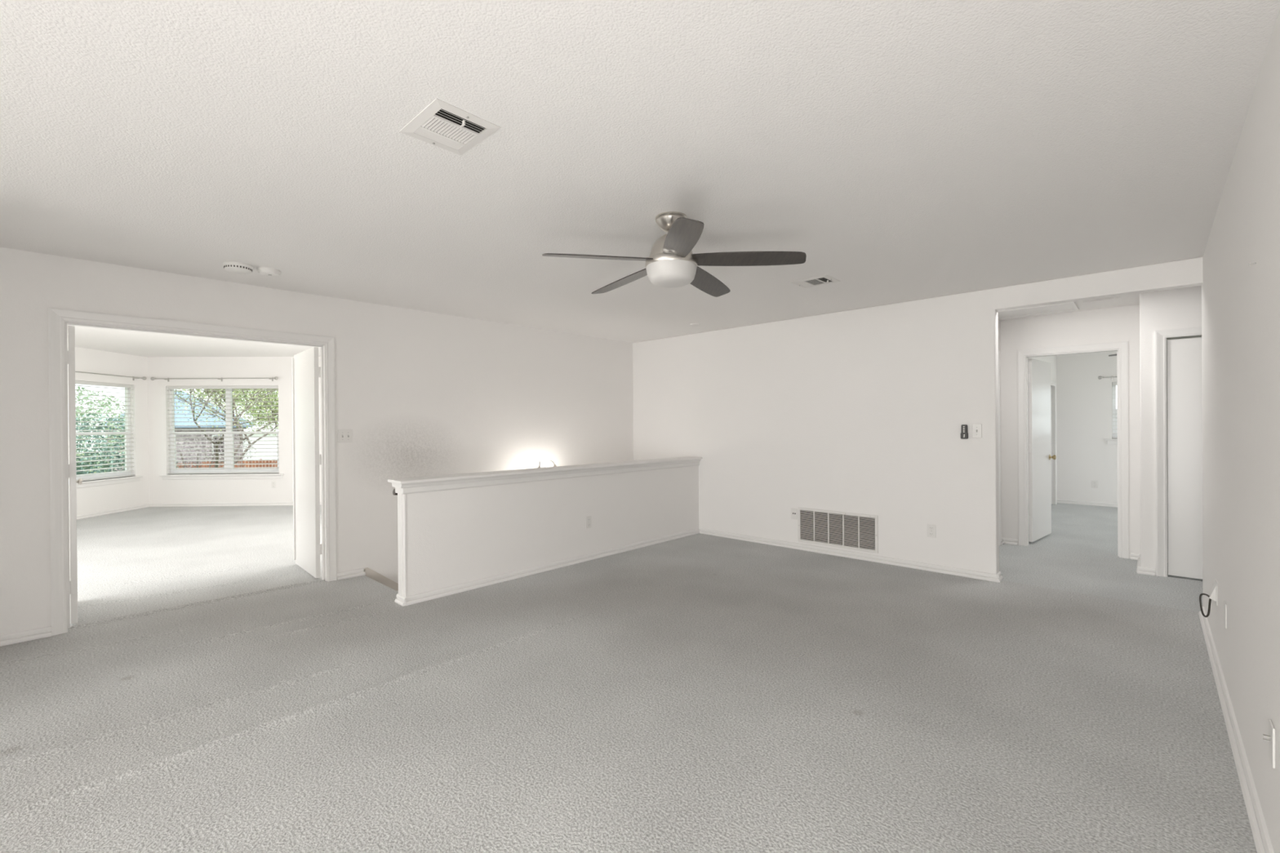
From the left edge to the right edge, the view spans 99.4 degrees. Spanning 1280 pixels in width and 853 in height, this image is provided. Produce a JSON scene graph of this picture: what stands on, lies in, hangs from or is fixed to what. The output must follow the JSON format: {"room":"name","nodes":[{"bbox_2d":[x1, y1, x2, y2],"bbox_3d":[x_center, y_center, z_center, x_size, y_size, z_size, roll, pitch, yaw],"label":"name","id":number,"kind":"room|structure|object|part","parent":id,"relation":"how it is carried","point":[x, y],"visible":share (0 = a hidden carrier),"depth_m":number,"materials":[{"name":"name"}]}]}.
{"room":"upstairs loft room","nodes":[
{"label":"upstairs loft room","id":0,"kind":"room"},
{"bbox_2d":[75,346,149,515],"bbox_3d":[-8.299,0.247,7.568,0.140,2.820,3.410,0,0,-2],"label":"wall","id":1,"kind":"structure","parent":0,"point":[111,496],"depth_m":8.71,"materials":[{"name":"white paint"}]},
{"bbox_2d":[75,387,142,488],"bbox_3d":[-8.293,0.112,8.352,0.170,1.577,1.248,0,0,-2],"label":"window","id":2,"kind":"structure","parent":1,"relation":"in","point":[126,479],"depth_m":8.65,"materials":[{"name":"white plastic"}]},
{"bbox_3d":[-8.339,0.427,8.351,0.034,0.687,0.988,0,0,-2],"label":"sash","id":3,"kind":"part","parent":2,"relation":"part of","materials":[{"name":"white plastic"}]},
{"bbox_2d":[75,380,134,480],"bbox_3d":[-8.281,0.066,8.352,0.075,1.482,1.070,0,0,-2],"label":"window blind","id":4,"kind":"object","parent":2,"relation":"attached to","point":[77,382],"visible":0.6,"depth_m":8.39,"materials":[{"name":"white plastic"}]},
{"bbox_3d":[-8.285,0.798,8.354,0.044,0.018,1.062,0,0,-2],"label":"rail","id":5,"kind":"part","parent":4,"relation":"part of","materials":[{"name":"white"}]},
{"bbox_3d":[-8.302,0.078,8.771,0.058,1.432,0.002,0,0,-2],"label":"ladder cord","id":6,"kind":"part","parent":4,"relation":"part of","materials":[{"name":"white plastic"}]},
{"bbox_3d":[-8.264,0.827,8.355,0.120,0.024,1.248,0,0,-2],"label":"sill","id":7,"kind":"part","parent":2,"relation":"part of","materials":[{"name":"white paint"}]},
{"bbox_2d":[75,371,146,380],"bbox_3d":[-8.203,-0.786,8.158,0.102,0.072,1.690,0,0,-2],"label":"curtain rod","id":8,"kind":"object","parent":1,"relation":"attached to","point":[133,377],"visible":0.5,"depth_m":8.49,"materials":[{"name":"grey metal"}]},
{"bbox_2d":[76,501,321,519],"bbox_3d":[-7.358,1.319,8.348,2.407,0.060,4.676,0,0,43],"label":"baseboard","id":9,"kind":"structure","parent":1,"relation":"attached to","point":[227,504],"depth_m":9.14,"materials":[{"name":"white paint"}]},
{"bbox_2d":[66,324,319,357],"bbox_3d":[-5.709,-1.228,6.778,7.200,0.100,4.950,0,0,43],"label":"ceiling","id":10,"kind":"structure","parent":0,"point":[144,344],"depth_m":7.87,"materials":[{"name":"white paint"}]},
{"bbox_2d":[147,356,321,503],"bbox_3d":[-6.638,0.231,9.253,3.560,2.820,0.140,0,0,-2],"label":"wall","id":11,"kind":"structure","parent":0,"point":[160,491],"depth_m":9.17,"materials":[{"name":"white paint"}]},
{"bbox_2d":[150,376,278,382],"bbox_3d":[-7.127,-0.796,9.114,2.070,0.072,0.102,0,0,-2],"label":"curtain rod","id":12,"kind":"object","parent":11,"relation":"attached to","point":[275,377],"visible":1,"depth_m":9.09,"materials":[{"name":"grey metal"}]},
{"bbox_3d":[-7.126,-0.805,9.090,1.930,0.015,0.016,0,0,-2],"label":"rod","id":13,"kind":"part","parent":12,"relation":"part of","materials":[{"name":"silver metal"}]},
{"bbox_2d":[159,388,284,479],"bbox_3d":[-7.057,0.101,9.210,2.030,1.577,0.170,0,0,-2],"label":"window","id":14,"kind":"structure","parent":11,"relation":"in","point":[228,393],"depth_m":9.23,"materials":[{"name":"white plastic"}]},
{"bbox_3d":[-7.499,0.426,9.246,0.884,0.672,0.034,0,0,-2],"label":"sash","id":15,"kind":"part","parent":14,"relation":"part of","materials":[{"name":"white plastic"}]},
{"bbox_3d":[-7.052,0.816,9.187,2.030,0.024,0.120,0,0,-2],"label":"sill","id":16,"kind":"part","parent":14,"relation":"part of","materials":[{"name":"white paint"}]},
{"bbox_2d":[166,385,279,474],"bbox_3d":[-7.057,0.055,9.197,1.852,1.482,0.074,0,0,-2],"label":"window blind","id":17,"kind":"object","parent":14,"relation":"attached to","point":[206,388],"visible":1,"depth_m":9.20,"materials":[{"name":"white plastic"}]},
{"bbox_3d":[-7.052,0.787,9.208,1.844,0.018,0.044,0,0,-2],"label":"rail","id":18,"kind":"part","parent":17,"relation":"part of","materials":[{"name":"white plastic"}]},
{"bbox_3d":[-6.573,0.419,9.273,0.802,0.672,0.034,0,0,-2],"label":"sash","id":19,"kind":"part","parent":14,"relation":"part of","materials":[{"name":"white plastic"}]},
{"bbox_2d":[271,480,275,488],"bbox_3d":[-6.207,0.983,9.193,0.072,0.116,0.009,0,0,-2],"label":"wall outlet","id":20,"kind":"object","parent":11,"relation":"attached to","point":[273,482],"visible":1,"depth_m":9.19,"materials":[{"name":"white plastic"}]},
{"bbox_2d":[0,247,633,635],"bbox_3d":[-2.273,1.463,5.154,0.120,5.320,6.503,0,0,43],"label":"wall","id":21,"kind":"structure","parent":0,"point":[420,393],"depth_m":4.89,"materials":[{"name":"paint"}]},
{"bbox_2d":[67,325,82,623],"bbox_3d":[-4.068,0.324,3.887,0.744,2.000,0.110,0,0,43],"label":"door","id":22,"kind":"structure","parent":21,"relation":"in","point":[73,482],"depth_m":3.64,"materials":[{"name":"white paint"}]},
{"bbox_3d":[-4.295,0.420,4.102,0.052,0.052,0.110,0,0,43],"label":"knob","id":23,"kind":"part","parent":22,"relation":"part of","materials":[{"name":"silver metal"}]},
{"bbox_2d":[0,568,365,646],"bbox_3d":[-3.414,1.305,3.838,0.027,0.060,2.785,0,0,43],"label":"baseboard","id":24,"kind":"structure","parent":21,"relation":"attached to","point":[37,633],"depth_m":3.42,"materials":[{"name":"white paint"}]},
{"bbox_2d":[48,306,337,635],"bbox_3d":[-3.250,0.283,4.123,0.156,2.099,1.670,0,0,43],"label":"trim","id":25,"kind":"structure","parent":21,"relation":"attached to","point":[59,319],"depth_m":3.63,"materials":[{"name":"white paint"}]},
{"bbox_2d":[291,346,322,578],"bbox_3d":[-3.055,0.315,4.968,0.763,2.003,0.048,0,0,45],"label":"door","id":26,"kind":"structure","parent":21,"relation":"in","point":[306,371],"depth_m":4.89,"materials":[{"name":"white paint"}]},
{"bbox_2d":[337,429,352,442],"bbox_3d":[-2.572,0.083,4.742,0.019,0.116,0.116,0,0,43],"label":"light switch","id":27,"kind":"object","parent":21,"relation":"attached to","point":[344,435],"visible":1,"depth_m":4.74,"materials":[{"name":"white plastic"}]},
{"bbox_2d":[363,567,398,591],"bbox_3d":[-1.268,2.717,6.117,0.014,2.924,3.475,0,0,43],"label":"trim","id":28,"kind":"structure","parent":21,"relation":"attached to","point":[370,573],"depth_m":4.95,"materials":[{"name":"beige paint"}]},
{"bbox_2d":[537,460,556,467],"bbox_3d":[-1.095,0.501,6.104,0.297,0.228,0.339,0,0,43],"label":"wall sconce","id":29,"kind":"object","parent":21,"relation":"attached to","point":[540,463],"visible":0.24,"depth_m":6.11,"materials":[{"name":"silver metal"}]},
{"bbox_2d":[406,465,698,595],"bbox_3d":[-0.539,2.263,5.373,0.111,3.695,3.578,0,0,43],"label":"wall","id":30,"kind":"structure","parent":0,"point":[455,536],"depth_m":4.87,"materials":[{"name":"white paint"}]},
{"bbox_2d":[392,488,397,495],"bbox_3d":[-0.714,1.694,5.335,0.088,2.463,3.329,0,0,43],"label":"handrail","id":31,"kind":"object","parent":30,"relation":"attached to","point":[393,491],"visible":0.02,"depth_m":4.13,"materials":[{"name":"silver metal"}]},
{"bbox_2d":[397,493,407,596],"bbox_3d":[-1.782,0.908,4.060,0.119,0.830,0.023,0,0,43],"label":"trim","id":32,"kind":"structure","parent":30,"relation":"attached to","point":[402,499],"depth_m":4.04,"materials":[{"name":"white paint"}]},
{"bbox_2d":[387,456,702,494],"bbox_3d":[-0.574,0.437,5.344,0.235,0.103,3.641,0,0,43],"label":"cap","id":33,"kind":"object","parent":30,"relation":"attached to","point":[451,482],"visible":1,"depth_m":4.79,"materials":[{"name":"white paint"}]},
{"bbox_2d":[394,528,699,606],"bbox_3d":[-0.554,1.280,5.351,0.150,0.060,3.616,0,0,43],"label":"baseboard","id":34,"kind":"structure","parent":30,"relation":"attached to","point":[402,601],"depth_m":4.80,"materials":[{"name":"white paint"}]},
{"bbox_2d":[585,515,591,528],"bbox_3d":[-0.504,0.940,5.328,0.009,0.116,0.072,0,0,43],"label":"wall outlet","id":35,"kind":"object","parent":30,"relation":"attached to","point":[588,519],"visible":1,"depth_m":5.32,"materials":[{"name":"white plastic"}]},
{"bbox_2d":[0,505,1257,852],"bbox_3d":[-3.009,1.317,5.544,12.507,0.019,6.823,0,0,43],"label":"floor","id":36,"kind":"structure","parent":0,"point":[697,693],"depth_m":2.51,"materials":[{"name":"grey carpet"}]},
{"bbox_2d":[0,0,1279,342],"bbox_3d":[-0.914,-1.184,0.854,7.894,0.140,14.205,0,0,43],"label":"ceiling","id":37,"kind":"structure","parent":0,"point":[911,150],"depth_m":2.16,"materials":[{"name":"white paint"}]},
{"bbox_2d":[222,261,253,274],"bbox_3d":[-2.756,-1.085,3.721,0.168,0.050,0.168,0,0,43],"label":"smoke detector","id":38,"kind":"object","parent":37,"relation":"attached to","point":[234,267],"visible":1,"depth_m":3.67,"materials":[{"name":"white plastic"}]},
{"bbox_2d":[257,266,281,276],"bbox_3d":[-2.633,-1.090,3.852,0.144,0.041,0.144,0,0,43],"label":"smoke detector","id":39,"kind":"object","parent":37,"relation":"attached to","point":[268,272],"visible":1,"depth_m":3.81,"materials":[{"name":"white plastic"}]},
{"bbox_2d":[399,97,501,155],"bbox_3d":[-0.715,-1.109,2.042,0.300,0.028,0.252,0,0,43],"label":"ceiling vent","id":40,"kind":"object","parent":37,"relation":"in","point":[442,124],"visible":1,"depth_m":2.03,"materials":[{"name":"white metal"}]},
{"bbox_3d":[-0.647,-1.103,1.978,0.028,0.016,0.007,0,0,43],"label":"damper lever","id":41,"kind":"part","parent":40,"relation":"part of","materials":[{"name":"white metal"}]},
{"bbox_2d":[542,211,806,297],"bbox_3d":[0.175,-0.944,2.874,1.341,0.366,1.287,0,0,-3],"label":"ceiling fan","id":42,"kind":"object","parent":37,"relation":"hanging from","point":[672,262],"visible":1,"depth_m":2.83,"materials":[{"name":"silver metal"}]},
{"bbox_3d":[-0.205,-0.868,2.780,0.588,0.064,0.142,0,0,-21],"label":"fan blade","id":43,"kind":"part","parent":42,"relation":"part of","materials":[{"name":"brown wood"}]},
{"bbox_3d":[-0.086,-0.870,3.238,0.142,0.064,0.588,-1,0,-39],"label":"fan blade","id":44,"kind":"part","parent":42,"relation":"part of","materials":[{"name":"brown wood"}]},
{"bbox_3d":[0.170,-0.814,2.927,0.274,0.104,0.274,0,0,-3],"label":"lamp shade","id":45,"kind":"part","parent":42,"relation":"part of","materials":[{"name":"white glass"}]},
{"bbox_3d":[0.193,-0.870,2.526,0.143,0.064,0.589,0,0,-3],"label":"fan blade","id":46,"kind":"part","parent":42,"relation":"part of","materials":[{"name":"brown wood"}]},
{"bbox_3d":[0.386,-0.873,3.265,0.142,0.064,0.588,0,0,33],"label":"fan blade","id":47,"kind":"part","parent":42,"relation":"part of","materials":[{"name":"brown wood"}]},
{"bbox_3d":[0.558,-0.873,2.826,0.588,0.064,0.142,0,0,15],"label":"fan blade","id":48,"kind":"part","parent":42,"relation":"part of","materials":[{"name":"brown wood"}]},
{"bbox_2d":[689,323,699,325],"bbox_3d":[0.613,-1.134,6.049,0.112,0.011,0.112,0,0,43],"label":"cover plate","id":49,"kind":"object","parent":37,"relation":"attached to","point":[691,324],"visible":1,"depth_m":6.01,"materials":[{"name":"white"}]},
{"bbox_2d":[791,275,840,288],"bbox_3d":[1.378,-1.130,4.269,0.300,0.028,0.252,0,0,43],"label":"ceiling vent","id":50,"kind":"object","parent":37,"relation":"in","point":[824,279],"visible":1,"depth_m":4.26,"materials":[{"name":"white metal"}]},
{"bbox_2d":[998,302,1079,319],"bbox_3d":[3.907,-1.152,5.404,0.690,0.018,0.470,0,0,43],"label":"attic hatch","id":51,"kind":"object","parent":37,"relation":"attached to","point":[1071,306],"visible":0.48,"depth_m":5.39,"materials":[{"name":"white paint"}]},
{"bbox_2d":[1082,296,1119,302],"bbox_3d":[4.155,-1.156,4.895,0.260,0.010,0.200,0,0,43],"label":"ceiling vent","id":52,"kind":"object","parent":37,"relation":"in","point":[1114,297],"visible":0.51,"depth_m":4.91,"materials":[{"name":"white metal"}]},
{"bbox_2d":[632,257,1202,573],"bbox_3d":[1.941,0.122,5.555,5.511,2.540,0.120,0,0,43],"label":"wall","id":53,"kind":"structure","parent":0,"point":[864,411],"depth_m":5.29,"materials":[{"name":"white paint"}]},
{"bbox_2d":[791,507,797,519],"bbox_3d":[1.637,0.928,5.761,0.072,0.116,0.008,0,0,43],"label":"jack plate","id":54,"kind":"object","parent":53,"relation":"attached to","point":[793,511],"visible":1,"depth_m":5.76,"materials":[{"name":"white plastic"}]},
{"bbox_2d":[797,506,878,553],"bbox_3d":[1.967,1.030,5.447,0.819,0.360,0.014,0,0,43],"label":"air vent","id":55,"kind":"object","parent":53,"relation":"in","point":[850,531],"visible":1,"depth_m":5.43,"materials":[{"name":"white metal"}]},
{"bbox_2d":[698,528,1003,582],"bbox_3d":[1.886,1.263,5.599,3.114,0.060,0.147,0,0,43],"label":"baseboard","id":56,"kind":"structure","parent":53,"relation":"attached to","point":[997,577],"depth_m":5.23,"materials":[{"name":"white paint"}]},
{"bbox_2d":[927,524,935,537],"bbox_3d":[2.604,0.933,4.849,0.072,0.116,0.009,0,0,43],"label":"wall outlet","id":57,"kind":"object","parent":53,"relation":"attached to","point":[931,528],"visible":1,"depth_m":4.85,"materials":[{"name":"white plastic"}]},
{"bbox_2d":[960,424,968,439],"bbox_3d":[2.785,0.045,4.659,0.054,0.122,0.026,0,0,43],"label":"remote","id":58,"kind":"object","parent":53,"relation":"attached to","point":[964,433],"visible":1,"depth_m":4.65,"materials":[{"name":"black plastic"}]},
{"bbox_2d":[972,423,982,437],"bbox_3d":[2.854,0.037,4.599,0.070,0.116,0.019,0,0,43],"label":"light switch","id":59,"kind":"object","parent":53,"relation":"attached to","point":[976,428],"visible":1,"depth_m":4.60,"materials":[{"name":"white plastic"}]},
{"bbox_2d":[998,319,1001,537],"bbox_3d":[3.384,0.113,5.426,0.120,2.540,1.672,0,0,43],"label":"wall","id":60,"kind":"structure","parent":0,"point":[999,321],"depth_m":5.93,"materials":[{"name":"white paint"}]},
{"bbox_2d":[998,350,1000,546],"bbox_3d":[3.573,0.232,5.526,0.018,2.098,0.884,0,0,43],"label":"trim","id":61,"kind":"structure","parent":60,"relation":"attached to","point":[999,437],"depth_m":5.82,"materials":[{"name":"white paint"}]},
{"bbox_2d":[1027,355,1057,504],"bbox_3d":[5.385,0.093,7.593,0.320,2.540,4.105,0,0,43],"label":"wall","id":62,"kind":"structure","parent":0,"point":[1051,359],"depth_m":8.72,"materials":[{"name":"white paint"}]},
{"bbox_2d":[1050,386,1052,503],"bbox_3d":[6.361,0.302,8.471,0.035,1.878,0.734,0,0,43],"label":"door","id":63,"kind":"structure","parent":62,"relation":"in","point":[1051,387],"depth_m":8.69,"materials":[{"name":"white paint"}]},
{"bbox_2d":[1050,380,1057,504],"bbox_3d":[6.405,0.272,8.429,0.018,1.963,0.874,0,0,43],"label":"trim","id":64,"kind":"structure","parent":62,"relation":"attached to","point":[1052,383],"depth_m":8.70,"materials":[{"name":"white paint"}]},
{"bbox_2d":[1028,502,1117,555],"bbox_3d":[6.815,1.257,6.204,3.800,0.001,4.140,0,0,43],"label":"floor","id":65,"kind":"structure","parent":0,"point":[1076,527],"depth_m":6.67,"materials":[{"name":"carpet"}]},
{"bbox_2d":[1056,351,1117,503],"bbox_3d":[8.188,0.073,7.702,3.850,2.540,0.140,0,0,43],"label":"wall","id":66,"kind":"structure","parent":0,"point":[1084,416],"depth_m":8.63,"materials":[{"name":"white paint"}]},
{"bbox_2d":[1057,498,1117,507],"bbox_3d":[6.770,1.227,6.215,3.580,0.060,3.985,0,0,43],"label":"baseboard","id":67,"kind":"structure","parent":66,"relation":"attached to","point":[1063,501],"depth_m":8.61,"materials":[{"name":"white paint"}]},
{"bbox_2d":[1091,480,1097,488],"bbox_3d":[7.175,0.912,8.562,0.072,0.116,0.009,0,0,43],"label":"wall outlet","id":68,"kind":"object","parent":66,"relation":"attached to","point":[1094,483],"visible":1,"depth_m":8.56,"materials":[{"name":"white plastic"}]},
{"bbox_2d":[1097,375,1116,380],"bbox_3d":[7.704,-0.756,7.984,1.475,0.072,0.102,0,0,43],"label":"curtain rod","id":69,"kind":"object","parent":66,"relation":"attached to","point":[1100,377],"visible":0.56,"depth_m":8.41,"materials":[{"name":"grey metal"}]},
{"bbox_2d":[1104,385,1117,444],"bbox_3d":[7.767,-0.208,8.055,1.315,0.965,0.170,0,0,43],"label":"window","id":70,"kind":"structure","parent":66,"relation":"in","point":[1114,413],"depth_m":8.45,"materials":[{"name":"white plastic"}]},
{"bbox_3d":[7.753,0.202,8.038,1.315,0.024,0.120,0,0,43],"label":"sill","id":71,"kind":"part","parent":70,"relation":"part of","materials":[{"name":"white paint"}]},
{"bbox_2d":[1111,382,1117,438],"bbox_3d":[7.758,-0.253,8.046,1.137,0.870,0.075,0,0,43],"label":"window blind","id":72,"kind":"object","parent":70,"relation":"attached to","point":[1113,383],"visible":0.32,"depth_m":8.40,"materials":[{"name":"white plastic"}]},
{"bbox_3d":[7.801,-0.067,8.090,1.055,0.422,0.034,0,0,43],"label":"sash","id":73,"kind":"part","parent":70,"relation":"part of","materials":[{"name":"white plastic"}]},
{"bbox_2d":[1000,304,1201,563],"bbox_3d":[5.340,0.101,4.732,3.920,2.540,0.120,0,0,43],"label":"wall","id":74,"kind":"structure","parent":0,"point":[1115,324],"depth_m":5.58,"materials":[{"name":"white paint"}]},
{"bbox_2d":[1027,358,1056,542],"bbox_3d":[4.522,0.255,6.092,0.744,1.987,0.159,-1,0,-45],"label":"door","id":75,"kind":"structure","parent":74,"relation":"in","point":[1038,371],"depth_m":6.04,"materials":[{"name":"white paint"}]},
{"bbox_3d":[4.740,0.356,6.309,0.060,0.060,0.159,-1,0,-40],"label":"knob","id":76,"kind":"part","parent":75,"relation":"part of","materials":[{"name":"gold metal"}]},
{"bbox_2d":[1017,341,1128,558],"bbox_3d":[4.436,0.226,5.585,0.887,2.098,0.156,0,0,43],"label":"trim","id":77,"kind":"structure","parent":74,"relation":"attached to","point":[1122,347],"depth_m":5.39,"materials":[{"name":"white paint"}]},
{"bbox_2d":[1000,537,1155,575],"bbox_3d":[3.859,1.251,4.949,1.220,0.060,1.612,0,0,43],"label":"baseboard","id":78,"kind":"structure","parent":74,"relation":"attached to","point":[1140,570],"depth_m":5.14,"materials":[{"name":"white paint"}]},
{"bbox_2d":[999,543,1203,612],"bbox_3d":[4.781,1.277,4.083,3.850,0.001,1.737,0,0,43],"label":"floor","id":79,"kind":"structure","parent":0,"point":[1112,576],"depth_m":4.62,"materials":[{"name":"carpet"}]},
{"bbox_2d":[1139,285,1201,575],"bbox_3d":[5.538,0.102,4.033,2.672,2.540,0.625,0,0,43],"label":"wall","id":80,"kind":"structure","parent":0,"point":[1181,308],"depth_m":4.67,"materials":[{"name":"white paint"}]},
{"bbox_2d":[1155,326,1201,577],"bbox_3d":[4.782,0.227,4.388,0.890,2.098,0.138,0,0,43],"label":"trim","id":81,"kind":"structure","parent":80,"relation":"attached to","point":[1162,335],"depth_m":4.62,"materials":[{"name":"white paint"}]},
{"bbox_2d":[1167,337,1202,579],"bbox_3d":[4.771,0.262,4.376,0.741,2.000,0.035,0,0,43],"label":"door","id":82,"kind":"structure","parent":80,"relation":"in","point":[1184,394],"depth_m":4.54,"materials":[{"name":"white paint"}]},
{"bbox_2d":[1201,9,1279,852],"bbox_3d":[-0.340,0.157,-0.824,0.120,2.540,12.533,0,0,43],"label":"wall","id":83,"kind":"structure","parent":0,"point":[1241,302],"depth_m":1.93,"materials":[{"name":"white paint"}]},
{"bbox_2d":[1208,579,1217,605],"bbox_3d":[3.135,0.907,2.969,0.030,0.118,0.115,0,0,43],"label":"cable plate","id":84,"kind":"object","parent":83,"relation":"attached to","point":[1213,595],"visible":1,"depth_m":2.94,"materials":[{"name":"white plastic"}]},
{"bbox_2d":[1199,593,1211,617],"bbox_3d":[3.117,0.986,2.994,0.030,0.124,0.060,0,0,5],"label":"cable loop","id":85,"kind":"object","parent":84,"relation":"hanging from","point":[1201,594],"visible":1,"depth_m":2.99,"materials":[{"name":"grey"}]},
{"bbox_2d":[1208,583,1216,601],"bbox_3d":[3.134,0.904,2.971,0.025,0.086,0.072,0,0,43],"label":"hood","id":86,"kind":"object","parent":84,"relation":"attached to","point":[1212,595],"depth_m":2.95,"materials":[{"name":"white plastic"}]},
{"bbox_3d":[3.144,0.907,2.961,0.005,0.118,0.115,0,0,43],"label":"plate","id":87,"kind":"part","parent":84,"relation":"part of","materials":[{"name":"white plastic"}]},
{"bbox_2d":[1223,600,1226,628],"bbox_3d":[2.794,0.898,2.590,0.006,0.116,0.072,0,0,43],"label":"blank plate","id":88,"kind":"object","parent":83,"relation":"attached to","point":[1224,602],"visible":1,"depth_m":2.58,"materials":[{"name":"white plastic"}]},
{"bbox_2d":[1198,606,1274,852],"bbox_3d":[-0.392,1.297,-0.777,0.027,0.060,12.313,0,0,43],"label":"baseboard","id":89,"kind":"structure","parent":83,"relation":"attached to","point":[1260,834],"depth_m":2.09,"materials":[{"name":"white paint"}]},
{"bbox_2d":[1262,719,1275,768],"bbox_3d":[1.846,0.929,1.594,0.020,0.116,0.072,0,0,43],"label":"plate","id":90,"kind":"object","parent":83,"relation":"attached to","point":[1271,735],"visible":1,"depth_m":1.58,"materials":[{"name":"white plastic"}]},
{"bbox_3d":[1.851,0.929,1.589,0.005,0.116,0.072,0,0,43],"label":"plate","id":91,"kind":"part","parent":90,"relation":"part of","materials":[{"name":"white plastic"}]},
{"label":"outside","id":92,"kind":"structure","parent":0,"visible":0},
{"bbox_2d":[76,453,105,473],"bbox_3d":[-14.945,3.894,27.866,180.000,0.100,140.000,0,0,43],"label":"ground","id":93,"kind":"structure","parent":92,"point":[79,454],"depth_m":61.54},
{"bbox_2d":[75,386,124,473],"bbox_3d":[-22.988,-1.094,19.343,7.552,10.054,6.562,0,0,10],"label":"tree","id":94,"kind":"object","parent":93,"relation":"on","point":[91,402],"visible":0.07,"depth_m":20.64,"materials":[{"name":"green plant"}]},
{"bbox_2d":[75,413,177,475],"bbox_3d":[-12.749,1.845,12.110,4.060,4.268,3.985,0,0,43],"label":"evergreen shrub","id":95,"kind":"object","parent":93,"relation":"on","point":[79,446],"visible":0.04,"depth_m":11.74,"materials":[{"name":"green plant"}]},
{"bbox_2d":[95,391,255,473],"bbox_3d":[-35.972,0.597,42.020,11.000,6.700,8.400,0,0,43],"label":"house","id":96,"kind":"structure","parent":93,"relation":"on","point":[177,392],"depth_m":39.37,"materials":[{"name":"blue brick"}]},
{"bbox_2d":[175,430,257,469],"bbox_3d":[-18.860,2.014,23.321,3.233,3.760,3.357,0,0,-3],"label":"shrub","id":97,"kind":"object","parent":93,"relation":"on","point":[213,439],"visible":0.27,"depth_m":23.61,"materials":[{"name":"brown plant"}]},
{"bbox_2d":[174,388,278,469],"bbox_3d":[-12.986,0.474,17.351,5.122,6.799,7.491,0,0,-21],"label":"bare tree","id":98,"kind":"object","parent":93,"relation":"on","point":[220,393],"visible":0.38,"depth_m":16.93,"materials":[{"name":"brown plant"}]},
{"bbox_2d":[177,458,277,469],"bbox_3d":[-20.406,2.825,29.981,10.780,2.100,0.160,-1,0,-35],"label":"fence","id":99,"kind":"object","parent":93,"relation":"on","point":[243,461],"visible":0.06,"depth_m":29.37,"materials":[{"name":"wood"}]},
{"bbox_2d":[183,388,276,420],"bbox_3d":[-32.944,-2.286,47.605,12.229,12.527,12.879,0,0,-30],"label":"tree","id":100,"kind":"object","parent":93,"relation":"on","point":[264,388],"visible":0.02,"depth_m":47.37,"materials":[{"name":"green plant"}]},
{"bbox_2d":[217,388,278,435],"bbox_3d":[-15.911,0.330,27.624,8.865,7.073,7.132,-1,0,-37],"label":"leafy tree","id":101,"kind":"object","parent":93,"relation":"on","point":[275,399],"visible":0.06,"depth_m":25.51,"materials":[{"name":"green plant"}]},
{"bbox_2d":[243,421,278,467],"bbox_3d":[-26.072,1.763,38.814,3.200,4.250,3.700,0,0,43],"label":"shed","id":102,"kind":"object","parent":93,"relation":"on","point":[245,430],"visible":0.05,"depth_m":37.24,"materials":[{"name":"white wood"}]},
{"bbox_3d":[-25.134,2.785,37.734,0.040,2.200,1.000,0,0,43],"label":"shed door","id":103,"kind":"part","parent":102,"relation":"part of","materials":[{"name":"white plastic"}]}
]}

